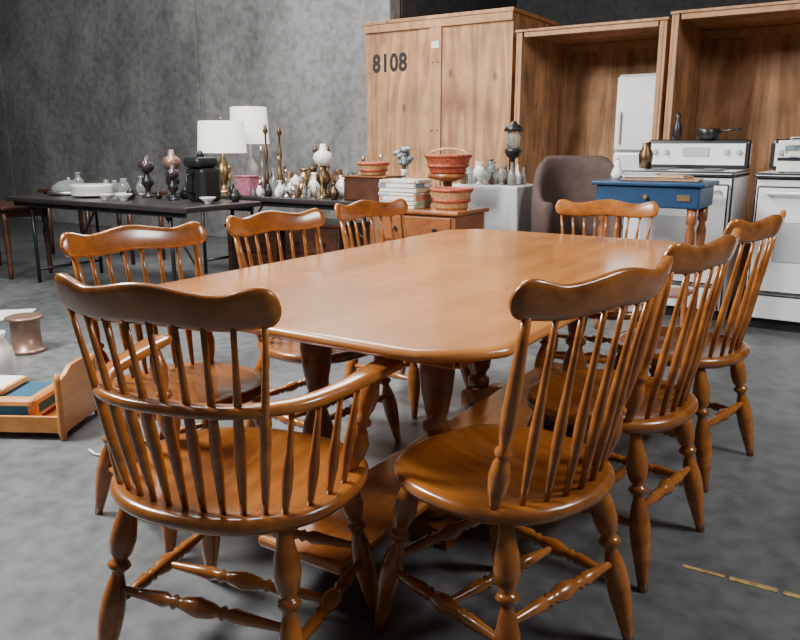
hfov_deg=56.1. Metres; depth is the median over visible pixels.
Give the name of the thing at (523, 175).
glass decanter
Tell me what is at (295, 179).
teapot
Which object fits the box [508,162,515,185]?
glass decanter
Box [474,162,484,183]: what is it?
vase
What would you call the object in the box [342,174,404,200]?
wooden box
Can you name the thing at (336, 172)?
ceramic jug
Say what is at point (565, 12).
wall
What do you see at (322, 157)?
oil lamp
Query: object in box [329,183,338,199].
brass vase
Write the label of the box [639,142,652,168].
vase
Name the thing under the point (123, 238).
chair
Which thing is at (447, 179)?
pedestal stand
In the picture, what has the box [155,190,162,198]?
teapot
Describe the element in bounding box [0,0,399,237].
wall
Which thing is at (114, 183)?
glass jar
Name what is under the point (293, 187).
urn
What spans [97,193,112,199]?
bowl
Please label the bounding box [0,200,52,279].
side table
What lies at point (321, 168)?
candlestick
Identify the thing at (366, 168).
wicker basket
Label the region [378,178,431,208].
books
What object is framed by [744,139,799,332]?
stove
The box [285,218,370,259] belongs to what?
base cabinet
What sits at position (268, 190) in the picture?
pot
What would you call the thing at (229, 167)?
candlestick
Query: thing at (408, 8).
wall
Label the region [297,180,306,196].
brass urn
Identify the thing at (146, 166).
oil lamp
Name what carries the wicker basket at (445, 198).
on the dresser
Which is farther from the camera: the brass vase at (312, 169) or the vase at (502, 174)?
the brass vase at (312, 169)
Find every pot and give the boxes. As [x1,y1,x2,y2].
[228,184,234,193]
[264,184,272,195]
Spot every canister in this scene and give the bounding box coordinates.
[4,312,47,355]
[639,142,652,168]
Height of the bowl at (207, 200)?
0.047 m
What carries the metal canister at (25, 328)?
on the floor
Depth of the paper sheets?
5.37 m
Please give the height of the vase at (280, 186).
0.130 m
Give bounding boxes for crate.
[363,7,561,243]
[514,17,671,183]
[663,0,799,302]
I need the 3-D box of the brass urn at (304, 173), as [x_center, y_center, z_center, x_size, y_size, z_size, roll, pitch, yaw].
[-0.886,-1.290,6.943,0.124,0.216,0.124,-6,14,-24]
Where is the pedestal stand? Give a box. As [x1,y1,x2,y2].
[428,173,467,186]
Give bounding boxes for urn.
[290,184,295,197]
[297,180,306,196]
[299,169,308,180]
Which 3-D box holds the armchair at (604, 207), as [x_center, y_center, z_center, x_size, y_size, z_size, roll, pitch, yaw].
[0.972,-0.102,3.600,0.674,0.908,0.556,7,15,29]
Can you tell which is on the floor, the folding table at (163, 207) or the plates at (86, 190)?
the folding table at (163, 207)
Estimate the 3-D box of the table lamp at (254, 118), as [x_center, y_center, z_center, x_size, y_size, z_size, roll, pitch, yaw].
[-1.443,-1.657,7.212,0.380,0.810,0.380,8,16,32]
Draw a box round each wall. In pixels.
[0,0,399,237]
[400,0,516,18]
[517,0,789,25]
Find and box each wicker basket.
[357,162,389,174]
[424,148,471,173]
[430,187,473,209]
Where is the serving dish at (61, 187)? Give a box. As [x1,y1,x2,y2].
[47,177,80,194]
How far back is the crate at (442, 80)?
6.81 m
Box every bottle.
[270,168,277,194]
[294,185,298,197]
[302,184,306,196]
[307,185,311,197]
[317,188,320,198]
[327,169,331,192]
[466,161,472,183]
[468,171,471,183]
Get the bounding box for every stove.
[621,139,751,319]
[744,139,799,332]
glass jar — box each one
[111,180,117,192]
[117,178,129,191]
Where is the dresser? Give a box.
[379,205,488,242]
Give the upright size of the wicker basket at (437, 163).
0.191 m
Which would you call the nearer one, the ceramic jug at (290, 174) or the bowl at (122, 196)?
the bowl at (122, 196)
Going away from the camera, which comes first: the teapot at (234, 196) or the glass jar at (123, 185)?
the teapot at (234, 196)
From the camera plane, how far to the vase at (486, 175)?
6.01 m
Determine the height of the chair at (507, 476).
0.948 m
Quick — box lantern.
[504,121,522,170]
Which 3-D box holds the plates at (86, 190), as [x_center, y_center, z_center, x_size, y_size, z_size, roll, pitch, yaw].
[-2.613,-1.098,6.359,0.336,0.108,0.336,8,16,32]
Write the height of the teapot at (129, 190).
0.089 m
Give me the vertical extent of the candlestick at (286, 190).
0.231 m
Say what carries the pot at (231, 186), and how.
on the folding table at (327, 203)
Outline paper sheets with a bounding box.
[0,308,36,320]
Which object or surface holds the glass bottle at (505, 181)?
on the table at (509, 207)
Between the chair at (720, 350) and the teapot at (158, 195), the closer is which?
the chair at (720, 350)
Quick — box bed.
[0,353,97,440]
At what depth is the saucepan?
5.38 m
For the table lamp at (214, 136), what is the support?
on the folding table at (327, 203)
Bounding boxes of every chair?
[60,221,271,553]
[226,208,400,442]
[334,198,471,418]
[374,256,672,639]
[525,228,740,592]
[610,210,785,491]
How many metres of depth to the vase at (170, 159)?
6.14 m
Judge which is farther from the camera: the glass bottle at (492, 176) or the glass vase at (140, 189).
the glass vase at (140, 189)
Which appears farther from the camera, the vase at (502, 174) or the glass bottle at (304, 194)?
the glass bottle at (304, 194)
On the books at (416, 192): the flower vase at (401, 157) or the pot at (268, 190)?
the flower vase at (401, 157)
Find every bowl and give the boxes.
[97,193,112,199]
[114,193,131,200]
[199,197,215,203]
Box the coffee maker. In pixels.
[183,150,221,201]
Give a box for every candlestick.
[227,165,230,193]
[259,146,264,194]
[262,125,269,186]
[276,127,283,184]
[276,156,280,180]
[283,169,289,196]
[312,146,317,171]
[319,167,325,198]
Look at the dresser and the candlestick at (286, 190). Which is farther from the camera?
the candlestick at (286, 190)
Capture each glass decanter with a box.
[494,171,498,184]
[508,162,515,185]
[520,167,525,184]
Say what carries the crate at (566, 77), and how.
on the floor
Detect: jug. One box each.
[256,186,262,195]
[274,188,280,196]
[283,171,293,192]
[331,169,343,183]
[337,175,344,197]
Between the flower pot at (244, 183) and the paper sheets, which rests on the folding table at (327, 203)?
the flower pot at (244, 183)
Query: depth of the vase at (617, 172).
4.82 m
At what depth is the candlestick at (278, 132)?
6.65 m
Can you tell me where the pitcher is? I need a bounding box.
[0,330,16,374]
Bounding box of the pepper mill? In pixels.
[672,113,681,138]
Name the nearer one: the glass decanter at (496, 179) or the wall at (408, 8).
the glass decanter at (496, 179)
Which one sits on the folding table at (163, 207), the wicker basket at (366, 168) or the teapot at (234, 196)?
the teapot at (234, 196)
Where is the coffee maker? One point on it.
(202, 177)
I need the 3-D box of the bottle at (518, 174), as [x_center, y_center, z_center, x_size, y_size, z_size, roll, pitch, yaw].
[0.945,-1.169,6.033,0.053,0.160,0.053,11,17,38]
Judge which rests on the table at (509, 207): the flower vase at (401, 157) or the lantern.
the lantern
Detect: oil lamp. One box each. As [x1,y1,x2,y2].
[138,155,154,197]
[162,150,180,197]
[165,165,178,199]
[313,144,332,196]
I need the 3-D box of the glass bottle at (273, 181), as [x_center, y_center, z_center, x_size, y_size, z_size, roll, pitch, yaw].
[-1.112,-1.224,6.624,0.078,0.233,0.078,-7,15,-29]
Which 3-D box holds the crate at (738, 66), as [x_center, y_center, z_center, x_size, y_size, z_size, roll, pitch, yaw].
[2.877,-1.254,5.840,1.400,2.130,1.070,8,16,32]
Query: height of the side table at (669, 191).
0.993 m
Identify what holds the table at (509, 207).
on the floor
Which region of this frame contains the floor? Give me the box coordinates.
[0,218,799,639]
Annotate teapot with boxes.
[126,188,135,198]
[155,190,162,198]
[180,188,187,198]
[229,188,241,201]
[287,175,301,195]
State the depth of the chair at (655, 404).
2.01 m
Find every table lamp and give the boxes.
[197,118,246,192]
[230,104,268,174]
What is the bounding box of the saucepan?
[697,128,740,138]
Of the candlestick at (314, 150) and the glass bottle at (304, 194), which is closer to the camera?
the glass bottle at (304, 194)
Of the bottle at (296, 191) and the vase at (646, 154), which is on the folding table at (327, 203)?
the bottle at (296, 191)
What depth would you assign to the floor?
2.29 m
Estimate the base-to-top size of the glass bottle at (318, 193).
0.086 m
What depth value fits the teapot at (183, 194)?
6.11 m
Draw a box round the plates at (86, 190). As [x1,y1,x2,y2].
[70,183,112,197]
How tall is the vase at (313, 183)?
0.199 m
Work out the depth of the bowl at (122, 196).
5.91 m
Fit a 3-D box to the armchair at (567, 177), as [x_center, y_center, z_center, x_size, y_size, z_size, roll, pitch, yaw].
[1.356,-0.705,5.774,0.703,1.090,0.630,1,13,3]
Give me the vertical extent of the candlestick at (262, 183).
0.420 m
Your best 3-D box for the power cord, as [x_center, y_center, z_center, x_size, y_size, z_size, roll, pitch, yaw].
[-1.179,0.471,3.107,0.146,0.008,0.449,-2,13,-10]
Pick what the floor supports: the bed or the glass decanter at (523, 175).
the bed
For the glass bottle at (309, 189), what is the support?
on the folding table at (327, 203)
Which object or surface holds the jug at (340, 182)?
on the folding table at (327, 203)
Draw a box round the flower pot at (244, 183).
[234,175,259,195]
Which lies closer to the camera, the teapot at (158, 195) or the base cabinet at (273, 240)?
the teapot at (158, 195)
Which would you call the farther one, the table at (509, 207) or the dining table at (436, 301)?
the table at (509, 207)
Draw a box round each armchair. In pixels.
[54,273,403,639]
[531,155,621,236]
[533,199,658,374]
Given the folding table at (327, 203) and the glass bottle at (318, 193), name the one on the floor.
the folding table at (327, 203)
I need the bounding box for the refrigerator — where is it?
[613,73,655,177]
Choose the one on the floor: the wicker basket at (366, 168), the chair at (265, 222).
the chair at (265, 222)
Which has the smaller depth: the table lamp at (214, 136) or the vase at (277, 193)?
the vase at (277, 193)
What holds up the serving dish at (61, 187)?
on the folding table at (163, 207)
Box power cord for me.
[88,449,99,455]
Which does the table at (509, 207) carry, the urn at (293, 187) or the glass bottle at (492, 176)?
the glass bottle at (492, 176)
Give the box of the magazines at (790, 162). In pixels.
[776,137,799,171]
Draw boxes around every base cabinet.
[224,224,285,270]
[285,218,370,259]
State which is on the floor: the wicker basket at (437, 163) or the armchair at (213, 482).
the armchair at (213, 482)
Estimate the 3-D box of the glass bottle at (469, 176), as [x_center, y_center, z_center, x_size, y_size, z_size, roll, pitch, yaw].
[0.571,-1.157,6.100,0.036,0.107,0.036,8,15,30]
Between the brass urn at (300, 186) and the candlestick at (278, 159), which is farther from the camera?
the candlestick at (278, 159)
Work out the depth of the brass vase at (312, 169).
6.57 m
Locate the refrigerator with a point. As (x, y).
(635, 92)
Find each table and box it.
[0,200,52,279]
[6,194,261,282]
[38,188,167,264]
[157,229,696,574]
[177,193,432,273]
[442,182,532,231]
[591,173,719,328]
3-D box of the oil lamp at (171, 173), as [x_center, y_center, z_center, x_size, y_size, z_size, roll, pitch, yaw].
[-1.809,-1.095,5.971,0.108,0.277,0.108,8,16,32]
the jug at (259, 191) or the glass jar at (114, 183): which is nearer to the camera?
the jug at (259, 191)
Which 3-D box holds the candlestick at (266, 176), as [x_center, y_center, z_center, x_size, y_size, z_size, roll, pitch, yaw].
[-1.219,-1.467,6.837,0.090,0.609,0.090,8,16,32]
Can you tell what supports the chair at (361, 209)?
on the floor
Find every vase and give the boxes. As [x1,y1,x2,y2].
[73,172,84,182]
[136,176,145,195]
[276,181,284,195]
[305,167,316,189]
[308,172,320,195]
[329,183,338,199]
[393,146,413,177]
[474,162,484,183]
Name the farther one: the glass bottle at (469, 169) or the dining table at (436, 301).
the glass bottle at (469, 169)
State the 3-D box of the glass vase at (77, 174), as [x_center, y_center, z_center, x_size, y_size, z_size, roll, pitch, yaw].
[-2.974,-1.273,6.932,0.116,0.188,0.116,-6,14,-23]
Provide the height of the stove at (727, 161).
1.210 m
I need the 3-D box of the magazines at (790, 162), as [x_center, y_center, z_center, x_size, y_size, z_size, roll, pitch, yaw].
[2.567,-1.051,4.753,0.312,0.210,0.323,7,15,27]

